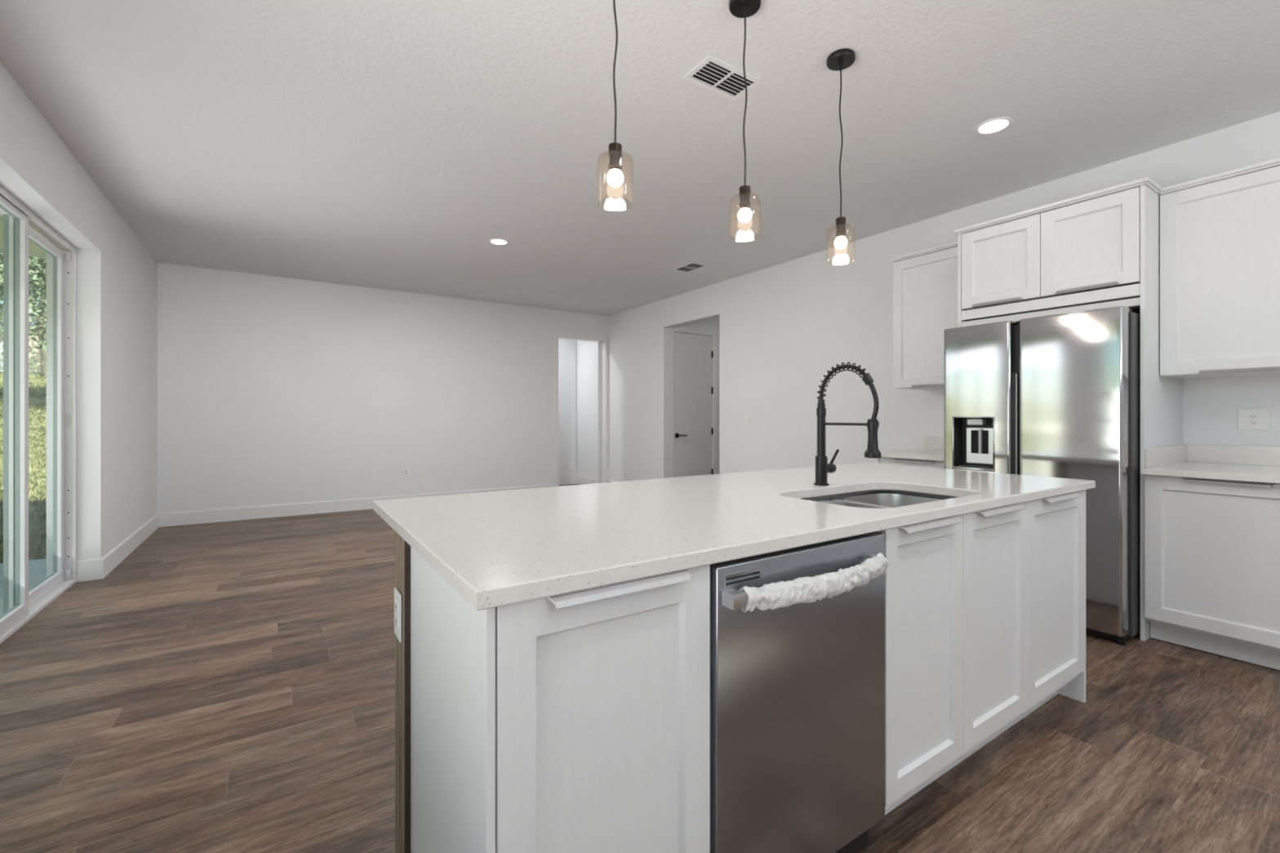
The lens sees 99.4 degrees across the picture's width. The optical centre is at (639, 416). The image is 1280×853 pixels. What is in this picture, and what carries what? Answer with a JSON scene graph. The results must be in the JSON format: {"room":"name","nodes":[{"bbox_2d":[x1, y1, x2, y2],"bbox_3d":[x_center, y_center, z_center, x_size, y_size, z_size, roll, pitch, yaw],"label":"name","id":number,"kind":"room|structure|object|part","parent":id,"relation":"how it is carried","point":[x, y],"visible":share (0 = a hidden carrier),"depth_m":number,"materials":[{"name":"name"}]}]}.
{"room":"kitchen","nodes":[
{"label":"kitchen","id":0,"kind":"room"},
{"bbox_2d":[0,558,46,616],"bbox_3d":[-3.399,1.300,-0.393,3.410,0.160,10.320,0,0,-34],"label":"floor","id":1,"kind":"structure","parent":0,"point":[37,568],"depth_m":4.21,"materials":[{"name":"concrete"}]},
{"bbox_3d":[-7.559,-0.075,2.950,0.260,2.590,0.260,0,0,-34],"label":"porch column","id":2,"kind":"structure","parent":1,"relation":"on","visible":0},
{"bbox_2d":[0,219,46,258],"bbox_3d":[-3.407,-1.485,-0.380,3.410,0.230,10.350,0,0,-34],"label":"beam","id":3,"kind":"structure","parent":2,"relation":"on","point":[34,251],"depth_m":4.51,"materials":[{"name":"beige paint"}]},
{"bbox_2d":[0,61,157,561],"bbox_3d":[-2.489,-0.237,1.555,0.265,2.835,12.650,0,0,-34],"label":"wall","id":4,"kind":"structure","parent":0,"point":[117,275],"depth_m":3.98,"materials":[{"name":"paint"}]},
{"bbox_2d":[0,185,76,644],"bbox_3d":[-3.353,-0.010,2.733,0.147,2.390,2.670,0,0,-34],"label":"door","id":5,"kind":"structure","parent":4,"relation":"in","point":[21,224],"depth_m":3.43,"materials":[{"name":"white plastic"}]},
{"bbox_3d":[-3.350,-0.012,2.778,0.020,2.336,0.920,0,0,-34],"label":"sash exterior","id":6,"kind":"part","parent":5,"relation":"part of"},
{"bbox_3d":[-3.333,-0.012,2.789,0.020,2.336,0.920,0,0,-34],"label":"sash","id":7,"kind":"part","parent":5,"relation":"part of","materials":[{"name":"white plastic"}]},
{"bbox_3d":[-3.852,0.002,3.451,0.020,2.308,0.877,0,0,-34],"label":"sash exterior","id":8,"kind":"part","parent":5,"relation":"part of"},
{"bbox_3d":[-3.835,0.002,3.462,0.020,2.308,0.877,0,0,-34],"label":"sash","id":9,"kind":"part","parent":5,"relation":"part of","materials":[{"name":"white plastic"}]},
{"bbox_3d":[-4.051,0.030,3.844,0.020,0.100,0.004,0,0,-34],"label":"strike plate","id":10,"kind":"part","parent":5,"relation":"part of","materials":[{"name":"silver metal"}]},
{"bbox_2d":[75,513,159,582],"bbox_3d":[-4.591,1.107,4.844,0.140,0.145,2.245,0,0,-34],"label":"baseboard","id":11,"kind":"structure","parent":4,"relation":"attached to","point":[96,569],"depth_m":4.22,"materials":[{"name":"paint"}]},
{"bbox_2d":[129,493,132,506],"bbox_3d":[-4.465,0.730,4.762,0.008,0.116,0.072,0,0,-34],"label":"wall outlet","id":12,"kind":"object","parent":4,"relation":"attached to","point":[131,495],"visible":1,"depth_m":4.74,"materials":[{"name":"white plastic"}]},
{"bbox_2d":[157,262,608,513],"bbox_3d":[-2.877,-0.237,7.409,5.590,2.835,0.120,0,0,-34],"label":"wall","id":13,"kind":"structure","parent":0,"point":[272,390],"depth_m":6.76,"materials":[{"name":"paint"}]},
{"bbox_2d":[158,484,552,527],"bbox_3d":[-3.256,1.107,7.075,4.588,0.145,0.015,0,0,-34],"label":"baseboard","id":14,"kind":"structure","parent":13,"relation":"attached to","point":[188,517],"depth_m":6.42,"materials":[{"name":"paint"}]},
{"bbox_2d":[368,469,374,479],"bbox_3d":[-3.444,0.733,6.953,0.078,0.120,0.008,0,0,-34],"label":"wall outlet","id":15,"kind":"object","parent":13,"relation":"attached to","point":[371,472],"visible":1,"depth_m":6.95,"materials":[{"name":"white plastic"}]},
{"bbox_2d":[403,467,408,476],"bbox_3d":[-3.100,0.733,7.182,0.072,0.116,0.010,0,0,-34],"label":"jack plate","id":16,"kind":"object","parent":13,"relation":"attached to","point":[406,470],"visible":1,"depth_m":7.18,"materials":[{"name":"white plastic"}]},
{"bbox_2d":[520,462,524,470],"bbox_3d":[-1.748,0.730,8.086,0.072,0.116,0.008,0,0,-34],"label":"wall outlet","id":17,"kind":"object","parent":13,"relation":"attached to","point":[522,464],"visible":1,"depth_m":8.08,"materials":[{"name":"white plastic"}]},
{"bbox_2d":[552,332,608,486],"bbox_3d":[-0.964,-0.062,8.678,0.996,2.485,0.134,0,0,-34],"label":"trim","id":18,"kind":"structure","parent":13,"relation":"attached to","point":[556,335],"depth_m":8.79,"materials":[{"name":"paint"}]},
{"bbox_2d":[558,338,576,476],"bbox_3d":[-3.425,-0.237,8.108,5.455,2.835,0.110,0,0,-34],"label":"wall","id":19,"kind":"structure","parent":0,"point":[566,348],"depth_m":9.48,"materials":[{"name":"paint"}]},
{"bbox_2d":[558,475,598,484],"bbox_3d":[-3.176,1.107,7.745,5.465,0.145,0.770,0,0,-34],"label":"baseboard","id":20,"kind":"structure","parent":19,"relation":"attached to","point":[566,480],"depth_m":9.42,"materials":[{"name":"paint"}]},
{"bbox_2d":[576,340,601,483],"bbox_3d":[-0.888,-0.237,9.338,0.110,2.835,0.880,0,0,-34],"label":"wall","id":21,"kind":"structure","parent":0,"point":[588,353],"depth_m":9.18,"materials":[{"name":"paint"}]},
{"bbox_2d":[0,0,1279,315],"bbox_3d":[0.703,-1.705,3.685,7.940,0.100,12.650,0,0,-34],"label":"ceiling","id":22,"kind":"structure","parent":0,"point":[384,144],"depth_m":2.99,"materials":[{"name":"white paint"}]},
{"bbox_2d":[488,238,508,245],"bbox_3d":[-1.333,-1.651,5.122,0.184,0.007,0.184,0,0,-34],"label":"recessed light","id":23,"kind":"object","parent":22,"relation":"in","point":[494,241],"visible":1,"depth_m":5.11,"materials":[{"name":"paint"}]},
{"bbox_2d":[596,0,633,204],"bbox_3d":[-0.083,-1.184,1.823,0.125,0.940,0.125,0,0,-34],"label":"pendant lamp","id":24,"kind":"object","parent":22,"relation":"hanging from","point":[615,177],"visible":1,"depth_m":1.81,"materials":[{"name":"clear glass"}]},
{"bbox_2d":[608,142,622,170],"bbox_3d":[-0.083,-0.867,1.823,0.047,0.100,0.047,0,0,-34],"label":"socket","id":25,"kind":"object","parent":24,"relation":"attached to","point":[615,157],"depth_m":1.81,"materials":[{"name":"brown metal"}]},
{"bbox_3d":[-0.083,-0.794,1.823,0.122,0.160,0.122,0,0,-34],"label":"lamp shade","id":26,"kind":"part","parent":24,"relation":"part of","materials":[{"name":"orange glass"}]},
{"bbox_3d":[-0.083,-0.814,1.823,0.057,0.080,0.057,0,0,-34],"label":"bulb","id":27,"kind":"part","parent":24,"relation":"part of","materials":[{"name":"white glass"}]},
{"bbox_3d":[-0.083,-1.256,1.823,0.016,0.697,0.012,0,0,34],"label":"cord","id":28,"kind":"part","parent":24,"relation":"part of","materials":[{"name":"black plastic"}]},
{"bbox_2d":[671,262,709,272],"bbox_3d":[0.555,-1.651,6.000,0.235,0.007,0.365,0,0,-34],"label":"ceiling vent","id":29,"kind":"object","parent":22,"relation":"in","point":[692,266],"visible":1,"depth_m":6.00,"materials":[{"name":"white metal"}]},
{"bbox_2d":[682,55,762,101],"bbox_3d":[0.406,-1.651,2.657,0.345,0.007,0.200,0,0,-34],"label":"ceiling vent","id":30,"kind":"object","parent":22,"relation":"in","point":[713,74],"visible":1,"depth_m":2.65,"materials":[{"name":"white metal"}]},
{"bbox_2d":[728,0,760,238],"bbox_3d":[0.417,-1.184,2.158,0.125,0.940,0.125,0,0,-34],"label":"pendant lamp","id":31,"kind":"object","parent":22,"relation":"hanging from","point":[744,9],"visible":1,"depth_m":2.15,"materials":[{"name":"black metal"}]},
{"bbox_2d":[738,185,751,208],"bbox_3d":[0.417,-0.867,2.158,0.047,0.100,0.047,0,0,-34],"label":"socket","id":32,"kind":"object","parent":31,"relation":"attached to","point":[744,197],"depth_m":2.14,"materials":[{"name":"brown metal"}]},
{"bbox_3d":[0.418,-1.256,2.157,0.016,0.697,0.012,0,0,34],"label":"cord","id":33,"kind":"part","parent":31,"relation":"part of","materials":[{"name":"black plastic"}]},
{"bbox_3d":[0.417,-0.814,2.158,0.057,0.080,0.057,0,0,-34],"label":"bulb","id":34,"kind":"part","parent":31,"relation":"part of","materials":[{"name":"white glass"}]},
{"bbox_3d":[0.417,-0.794,2.158,0.122,0.160,0.122,0,0,-34],"label":"lamp shade","id":35,"kind":"part","parent":31,"relation":"part of","materials":[{"name":"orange glass"}]},
{"bbox_2d":[826,48,855,260],"bbox_3d":[0.924,-1.184,2.496,0.125,0.940,0.125,0,0,-34],"label":"pendant lamp","id":36,"kind":"object","parent":22,"relation":"hanging from","point":[840,60],"visible":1,"depth_m":2.48,"materials":[{"name":"black metal"}]},
{"bbox_2d":[835,216,846,237],"bbox_3d":[0.924,-0.867,2.496,0.047,0.100,0.047,0,0,-34],"label":"socket","id":37,"kind":"object","parent":36,"relation":"attached to","point":[841,228],"depth_m":2.48,"materials":[{"name":"brown metal"}]},
{"bbox_3d":[0.924,-0.814,2.496,0.057,0.080,0.057,0,0,-34],"label":"bulb","id":38,"kind":"part","parent":36,"relation":"part of","materials":[{"name":"white glass"}]},
{"bbox_3d":[0.924,-0.794,2.496,0.122,0.160,0.122,0,0,-34],"label":"lamp shade","id":39,"kind":"part","parent":36,"relation":"part of","materials":[{"name":"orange glass"}]},
{"bbox_3d":[0.924,-1.256,2.495,0.016,0.697,0.012,0,0,34],"label":"cord","id":40,"kind":"part","parent":36,"relation":"part of","materials":[{"name":"black plastic"}]},
{"bbox_2d":[974,116,1013,134],"bbox_3d":[2.009,-1.651,3.084,0.184,0.007,0.184,0,0,-34],"label":"recessed light","id":41,"kind":"object","parent":22,"relation":"in","point":[993,126],"visible":1,"depth_m":3.07,"materials":[{"name":"paint"}]},
{"bbox_2d":[0,484,1279,852],"bbox_3d":[0.703,1.240,3.685,7.940,0.120,12.650,0,0,-34],"label":"floor","id":42,"kind":"structure","parent":0,"point":[226,686],"depth_m":2.02,"materials":[{"name":"wood"}]},
{"bbox_2d":[395,531,410,852],"bbox_3d":[0.444,0.740,2.089,2.542,0.881,0.125,0,0,-34],"label":"wood panel","id":43,"kind":"object","parent":42,"relation":"on","point":[402,549],"visible":0.02,"depth_m":1.34,"materials":[{"name":"wood"}]},
{"bbox_2d":[394,586,401,642],"bbox_3d":[-0.618,0.503,1.381,0.008,0.118,0.080,0,0,-34],"label":"wall outlet","id":44,"kind":"object","parent":43,"relation":"attached to","point":[397,596],"visible":1,"depth_m":1.37,"materials":[{"name":"white plastic"}]},
{"bbox_2d":[395,600,398,629],"bbox_3d":[-0.620,0.503,1.380,0.003,0.067,0.034,0,0,-34],"label":"receptacle","id":45,"kind":"object","parent":44,"relation":"attached to","point":[396,601],"depth_m":1.37,"materials":[{"name":"white plastic"}]},
{"bbox_2d":[410,546,710,852],"bbox_3d":[-0.203,0.739,1.214,0.466,0.882,0.610,0,0,-34],"label":"base cabinet","id":46,"kind":"object","parent":42,"relation":"on","point":[576,722],"visible":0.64,"depth_m":1.00,"materials":[{"name":"white wood"}]},
{"bbox_3d":[-0.398,0.740,1.100,0.015,0.881,0.584,0,0,-34],"label":"panel","id":47,"kind":"part","parent":46,"relation":"part of","materials":[{"name":"white wood"}]},
{"bbox_3d":[-0.047,0.674,0.996,0.446,0.748,0.020,0,0,-34],"label":"door","id":48,"kind":"part","parent":46,"relation":"part of","materials":[{"name":"white wood"}]},
{"bbox_3d":[-0.029,0.308,0.987,0.304,0.018,0.038,0,0,-34],"label":"handle","id":49,"kind":"part","parent":46,"relation":"part of","materials":[{"name":"white metal"}]},
{"bbox_2d":[373,462,1095,610],"bbox_3d":[0.528,0.282,1.996,2.590,0.032,1.076,0,0,-34],"label":"countertop","id":50,"kind":"structure","parent":46,"relation":"on","point":[500,548],"depth_m":1.39,"materials":[{"name":"white stone"}]},
{"bbox_2d":[813,361,881,485],"bbox_3d":[0.798,0.030,2.049,0.121,0.472,0.278,0,0,-34],"label":"faucet","id":51,"kind":"object","parent":50,"relation":"on","point":[823,468],"visible":1,"depth_m":2.09,"materials":[{"name":"black metal"}]},
{"bbox_3d":[0.756,0.176,2.154,0.075,0.095,0.038,0,0,-34],"label":"lever","id":52,"kind":"part","parent":51,"relation":"part of","materials":[{"name":"black metal"}]},
{"bbox_3d":[0.781,0.027,2.017,0.041,0.018,0.228,0,0,-34],"label":"support arm","id":53,"kind":"part","parent":51,"relation":"part of","materials":[{"name":"black metal"}]},
{"bbox_2d":[801,489,956,508],"bbox_3d":[0.843,0.405,1.904,0.728,0.214,0.444,0,0,-34],"label":"sink","id":54,"kind":"object","parent":50,"relation":"in","point":[878,500],"visible":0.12,"depth_m":2.16,"materials":[{"name":"metal"}]},
{"bbox_3d":[0.695,0.413,1.806,0.330,0.198,0.401,0,0,-34],"label":"bowl","id":55,"kind":"part","parent":54,"relation":"part of","materials":[{"name":"metal"}]},
{"bbox_3d":[0.990,0.413,2.003,0.330,0.198,0.401,0,0,-34],"label":"bowl","id":56,"kind":"part","parent":54,"relation":"part of","materials":[{"name":"metal"}]},
{"bbox_2d":[710,531,887,852],"bbox_3d":[0.268,0.742,1.479,0.592,0.866,0.637,0,0,-34],"label":"dishwasher","id":57,"kind":"object","parent":42,"relation":"on","point":[797,690],"visible":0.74,"depth_m":1.24,"materials":[{"name":"grey metal"}]},
{"bbox_3d":[0.218,0.341,1.149,0.106,0.028,0.002,0,0,-34],"label":"vent frame","id":58,"kind":"part","parent":57,"relation":"part of","materials":[{"name":"metal"}]},
{"bbox_3d":[0.410,0.373,1.235,0.534,0.030,0.073,0,0,-34],"label":"handle","id":59,"kind":"part","parent":57,"relation":"part of","materials":[{"name":"fabric"}]},
{"bbox_2d":[738,552,888,612],"bbox_3d":[0.425,0.375,1.233,0.492,0.058,0.080,0,0,-34],"label":"protective sleeve","id":60,"kind":"object","parent":57,"relation":"attached to","point":[804,589],"visible":1,"depth_m":1.17,"materials":[{"name":"white fabric"}]},
{"bbox_2d":[835,830,867,852],"bbox_3d":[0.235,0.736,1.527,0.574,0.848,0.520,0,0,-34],"label":"toe kick","id":61,"kind":"object","parent":57,"relation":"in","point":[860,842],"depth_m":1.44,"materials":[{"name":"black plastic"}]},
{"bbox_2d":[876,457,944,468],"bbox_3d":[2.250,0.740,4.064,0.774,0.881,0.570,0,0,-34],"label":"base cabinet","id":62,"kind":"object","parent":42,"relation":"on","point":[885,460],"visible":0.14,"depth_m":3.87,"materials":[{"name":"white wood"}]},
{"bbox_2d":[880,436,944,461],"bbox_3d":[2.232,0.231,4.074,0.792,0.134,0.610,0,0,-34],"label":"countertop","id":63,"kind":"structure","parent":62,"relation":"on","point":[934,446],"depth_m":4.04,"materials":[{"name":"white stone"}]},
{"bbox_3d":[1.947,0.312,3.854,0.038,0.018,0.306,0,0,-34],"label":"handle","id":64,"kind":"part","parent":62,"relation":"part of","materials":[{"name":"white metal"}]},
{"bbox_2d":[807,491,1027,814],"bbox_3d":[0.870,0.739,1.929,0.874,0.882,0.607,0,0,-34],"label":"base cabinet","id":65,"kind":"object","parent":42,"relation":"on","point":[956,587],"visible":0.52,"depth_m":1.66,"materials":[{"name":"white wood"}]},
{"bbox_3d":[0.827,0.674,1.579,0.412,0.748,0.020,0,0,-34],"label":"door","id":66,"kind":"part","parent":65,"relation":"part of","materials":[{"name":"white wood"}]},
{"bbox_3d":[0.839,0.308,1.566,0.304,0.018,0.038,0,0,-34],"label":"handle","id":67,"kind":"part","parent":65,"relation":"part of","materials":[{"name":"white metal"}]},
{"bbox_3d":[1.192,0.674,1.822,0.458,0.748,0.020,0,0,-34],"label":"door","id":68,"kind":"part","parent":65,"relation":"part of","materials":[{"name":"white wood"}]},
{"bbox_3d":[1.200,0.308,1.808,0.304,0.018,0.038,0,0,-34],"label":"handle","id":69,"kind":"part","parent":65,"relation":"part of","materials":[{"name":"white metal"}]},
{"bbox_2d":[944,306,1140,645],"bbox_3d":[2.566,0.304,3.372,0.868,1.752,0.908,0,0,-34],"label":"refrigerator","id":70,"kind":"object","parent":42,"relation":"on","point":[1056,395],"visible":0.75,"depth_m":2.94,"materials":[{"name":"grey metal"}]},
{"bbox_3d":[2.064,0.164,3.361,0.022,0.332,0.243,0,0,-34],"label":"dispenser trim","id":71,"kind":"part","parent":70,"relation":"part of","materials":[{"name":"metal"}]},
{"bbox_3d":[2.124,0.152,3.387,0.022,0.150,0.021,0,0,-34],"label":"dispenser lever","id":72,"kind":"part","parent":70,"relation":"part of","materials":[{"name":"silver metal"}]},
{"bbox_3d":[2.112,0.280,3.381,0.108,1.696,0.388,0,0,-34],"label":"door","id":73,"kind":"part","parent":70,"relation":"part of","materials":[{"name":"metal"}]},
{"bbox_3d":[2.219,0.185,3.209,0.046,0.890,0.018,0,0,-34],"label":"pocket handle","id":74,"kind":"part","parent":70,"relation":"part of","materials":[{"name":"black plastic"}]},
{"bbox_3d":[2.210,0.188,3.182,0.014,0.885,0.004,0,0,-34],"label":"pocket handle","id":75,"kind":"part","parent":70,"relation":"part of","materials":[{"name":"metal"}]},
{"bbox_3d":[2.373,0.280,2.990,0.108,1.696,0.468,0,0,-34],"label":"door","id":76,"kind":"part","parent":70,"relation":"part of","materials":[{"name":"metal"}]},
{"bbox_2d":[1000,489,1085,733],"bbox_3d":[1.465,0.739,2.328,0.552,0.882,0.610,0,0,-34],"label":"base cabinet","id":77,"kind":"object","parent":42,"relation":"on","point":[1056,525],"visible":0.4,"depth_m":2.11,"materials":[{"name":"white wood"}]},
{"bbox_3d":[1.605,0.674,2.098,0.530,0.748,0.020,0,0,-34],"label":"door","id":78,"kind":"part","parent":77,"relation":"part of","materials":[{"name":"white wood"}]},
{"bbox_3d":[1.612,0.308,2.082,0.304,0.018,0.038,0,0,-34],"label":"handle","id":79,"kind":"part","parent":77,"relation":"part of","materials":[{"name":"white metal"}]},
{"bbox_3d":[1.679,0.740,2.486,0.020,0.881,0.584,0,0,-34],"label":"panel","id":80,"kind":"part","parent":77,"relation":"part of","materials":[{"name":"white wood"}]},
{"bbox_2d":[953,177,1182,640],"bbox_3d":[2.684,-0.036,3.439,0.744,2.432,0.983,0,0,-34],"label":"refrigerator surround","id":81,"kind":"object","parent":42,"relation":"on","point":[1100,249],"visible":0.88,"depth_m":3.09,"materials":[{"name":"white wood"}]},
{"bbox_3d":[2.437,-0.021,3.829,0.724,2.402,0.020,0,0,-34],"label":"panel","id":82,"kind":"part","parent":81,"relation":"part of","materials":[{"name":"white wood"}]},
{"bbox_3d":[2.259,-0.726,3.435,0.032,0.018,0.298,0,0,-34],"label":"handle","id":83,"kind":"part","parent":81,"relation":"part of","materials":[{"name":"silver metal"}]},
{"bbox_3d":[2.276,-0.968,3.436,0.020,0.500,0.448,0,0,-34],"label":"door","id":84,"kind":"part","parent":81,"relation":"part of","materials":[{"name":"white wood"}]},
{"bbox_3d":[2.684,-1.237,3.439,0.744,0.030,0.983,0,0,-34],"label":"crown","id":85,"kind":"part","parent":81,"relation":"part of","materials":[{"name":"white wood"}]},
{"bbox_3d":[2.513,-0.726,3.055,0.032,0.018,0.295,0,0,-34],"label":"handle","id":86,"kind":"part","parent":81,"relation":"part of","materials":[{"name":"silver metal"}]},
{"bbox_3d":[2.526,-0.968,3.061,0.020,0.500,0.447,0,0,-34],"label":"door","id":87,"kind":"part","parent":81,"relation":"part of","materials":[{"name":"white wood"}]},
{"bbox_3d":[2.949,-0.021,3.060,0.724,2.402,0.018,0,0,-34],"label":"panel","id":88,"kind":"part","parent":81,"relation":"part of","materials":[{"name":"white wood"}]},
{"bbox_2d":[1144,474,1279,670],"bbox_3d":[3.104,0.738,2.783,0.774,0.877,0.609,0,0,-34],"label":"base cabinet","id":89,"kind":"object","parent":42,"relation":"on","point":[1212,546],"visible":0.96,"depth_m":2.63,"materials":[{"name":"white wood"}]},
{"bbox_2d":[1141,444,1279,483],"bbox_3d":[3.098,0.231,2.777,0.792,0.134,0.616,0,0,-34],"label":"countertop","id":90,"kind":"structure","parent":89,"relation":"on","point":[1233,463],"depth_m":2.96,"materials":[{"name":"white stone"}]},
{"bbox_3d":[2.794,0.312,2.585,0.038,0.018,0.306,0,0,-34],"label":"handle","id":91,"kind":"part","parent":89,"relation":"part of","materials":[{"name":"white metal"}]},
{"bbox_2d":[673,317,719,477],"bbox_3d":[1.110,-0.237,8.231,1.615,2.835,0.120,0,0,-34],"label":"wall","id":92,"kind":"structure","parent":0,"point":[713,324],"depth_m":8.19,"materials":[{"name":"paint"}]},
{"bbox_2d":[674,332,713,477],"bbox_3d":[0.795,-0.022,7.936,0.728,2.380,0.100,0,0,-34],"label":"door","id":93,"kind":"structure","parent":92,"relation":"in","point":[693,353],"depth_m":7.93,"materials":[{"name":"paint"}]},
{"bbox_3d":[0.589,0.267,7.776,0.170,0.063,0.062,0,0,-34],"label":"handle","id":94,"kind":"part","parent":93,"relation":"part of","materials":[{"name":"black metal"}]},
{"bbox_2d":[673,326,716,474],"bbox_3d":[0.817,-0.055,7.954,0.810,2.470,0.015,0,0,-34],"label":"trim","id":95,"kind":"structure","parent":92,"relation":"attached to","point":[713,333],"depth_m":8.14,"materials":[{"name":"paint"}]},
{"bbox_2d":[608,111,1279,481],"bbox_3d":[2.669,-0.237,4.288,0.170,2.835,11.470,0,0,-34],"label":"wall","id":96,"kind":"structure","parent":0,"point":[782,326],"depth_m":5.34,"materials":[{"name":"paint"}]},
{"bbox_2d":[635,462,639,470],"bbox_3d":[-0.040,0.740,8.185,0.008,0.116,0.072,0,0,-34],"label":"wall outlet","id":97,"kind":"object","parent":96,"relation":"attached to","point":[637,463],"visible":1,"depth_m":8.17,"materials":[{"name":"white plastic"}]},
{"bbox_2d":[876,413,884,426],"bbox_3d":[2.159,0.028,4.889,0.008,0.118,0.105,0,0,-34],"label":"wall outlet","id":98,"kind":"object","parent":96,"relation":"attached to","point":[881,417],"visible":0.7,"depth_m":4.87,"materials":[{"name":"white plastic"}]},
{"bbox_2d":[891,240,957,390],"bbox_3d":[2.352,-0.737,4.154,0.503,1.026,0.606,0,0,-34],"label":"upper cabinet","id":99,"kind":"object","parent":96,"relation":"attached to","point":[925,282],"visible":0.51,"depth_m":4.09,"materials":[{"name":"white wood"}]},
{"bbox_3d":[2.353,-1.235,4.154,0.501,0.030,0.606,0,0,-34],"label":"crown","id":100,"kind":"part","parent":99,"relation":"part of","materials":[{"name":"white wood"}]},
{"bbox_3d":[2.161,-0.233,4.019,0.034,0.018,0.306,0,0,-34],"label":"handle","id":101,"kind":"part","parent":99,"relation":"part of","materials":[{"name":"white metal"}]},
{"bbox_2d":[924,436,944,449],"bbox_3d":[2.553,0.215,4.288,0.020,0.102,0.610,0,0,-34],"label":"backsplash","id":102,"kind":"structure","parent":96,"relation":"attached to","point":[930,442],"depth_m":4.47,"materials":[{"name":"white stone"}]},
{"bbox_2d":[1159,157,1279,379],"bbox_3d":[3.217,-0.738,2.858,0.503,1.025,0.609,0,0,-34],"label":"upper cabinet","id":103,"kind":"object","parent":96,"relation":"attached to","point":[1220,233],"visible":0.96,"depth_m":2.80,"materials":[{"name":"white wood"}]},
{"bbox_3d":[3.218,-1.235,2.859,0.501,0.030,0.609,0,0,-34],"label":"crown","id":104,"kind":"part","parent":103,"relation":"part of","materials":[{"name":"white wood"}]},
{"bbox_3d":[3.021,-0.235,2.729,0.034,0.018,0.306,0,0,-34],"label":"handle","id":105,"kind":"part","parent":103,"relation":"part of","materials":[{"name":"white metal"}]},
{"bbox_2d":[1186,444,1279,466],"bbox_3d":[3.425,0.215,2.982,0.020,0.102,0.595,0,0,-34],"label":"backsplash","id":106,"kind":"structure","parent":96,"relation":"attached to","point":[1237,455],"depth_m":3.06,"materials":[{"name":"white stone"}]},
{"bbox_2d":[1238,408,1270,430],"bbox_3d":[3.411,0.015,3.015,0.008,0.118,0.118,0,0,-34],"label":"wall outlet","id":107,"kind":"object","parent":96,"relation":"attached to","point":[1248,419],"visible":1,"depth_m":3.01,"materials":[{"name":"white plastic"}]},
{"bbox_2d":[1248,413,1257,425],"bbox_3d":[3.409,0.015,3.013,0.003,0.067,0.034,0,0,-34],"label":"receptacle","id":108,"kind":"object","parent":107,"relation":"attached to","point":[1253,418],"depth_m":3.01,"materials":[{"name":"white plastic"}]},
{"label":"outside","id":109,"kind":"structure","parent":0,"visible":0},
{"bbox_2d":[0,371,46,563],"bbox_3d":[-38.287,-0.450,11.717,48.000,3.500,78.000,0,0,-34],"label":"ground","id":110,"kind":"structure","parent":109,"point":[43,415],"depth_m":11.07,"materials":[{"name":"green plant"}]},
{"bbox_2d":[0,311,40,372],"bbox_3d":[-33.103,-3.816,29.604,7.400,3.600,4.800,0,0,-34],"label":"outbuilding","id":111,"kind":"structure","parent":110,"relation":"on","point":[37,357],"depth_m":28.22,"materials":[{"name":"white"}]},
{"bbox_2d":[0,253,46,399],"bbox_3d":[-14.756,-5.194,15.248,11.793,10.695,12.421,0,0,19],"label":"oak tree","id":112,"kind":"object","parent":110,"relation":"on","point":[38,281],"visible":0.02,"depth_m":13.32,"materials":[{"name":"green plant"}]},
{"bbox_2d":[0,258,46,377],"bbox_3d":[-25.271,-7.020,23.407,12.402,10.921,11.880,0,0,1],"label":"oak tree","id":113,"kind":"object","parent":110,"relation":"on","point":[43,367],"visible":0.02,"depth_m":22.94,"materials":[{"name":"green plant"}]}
]}

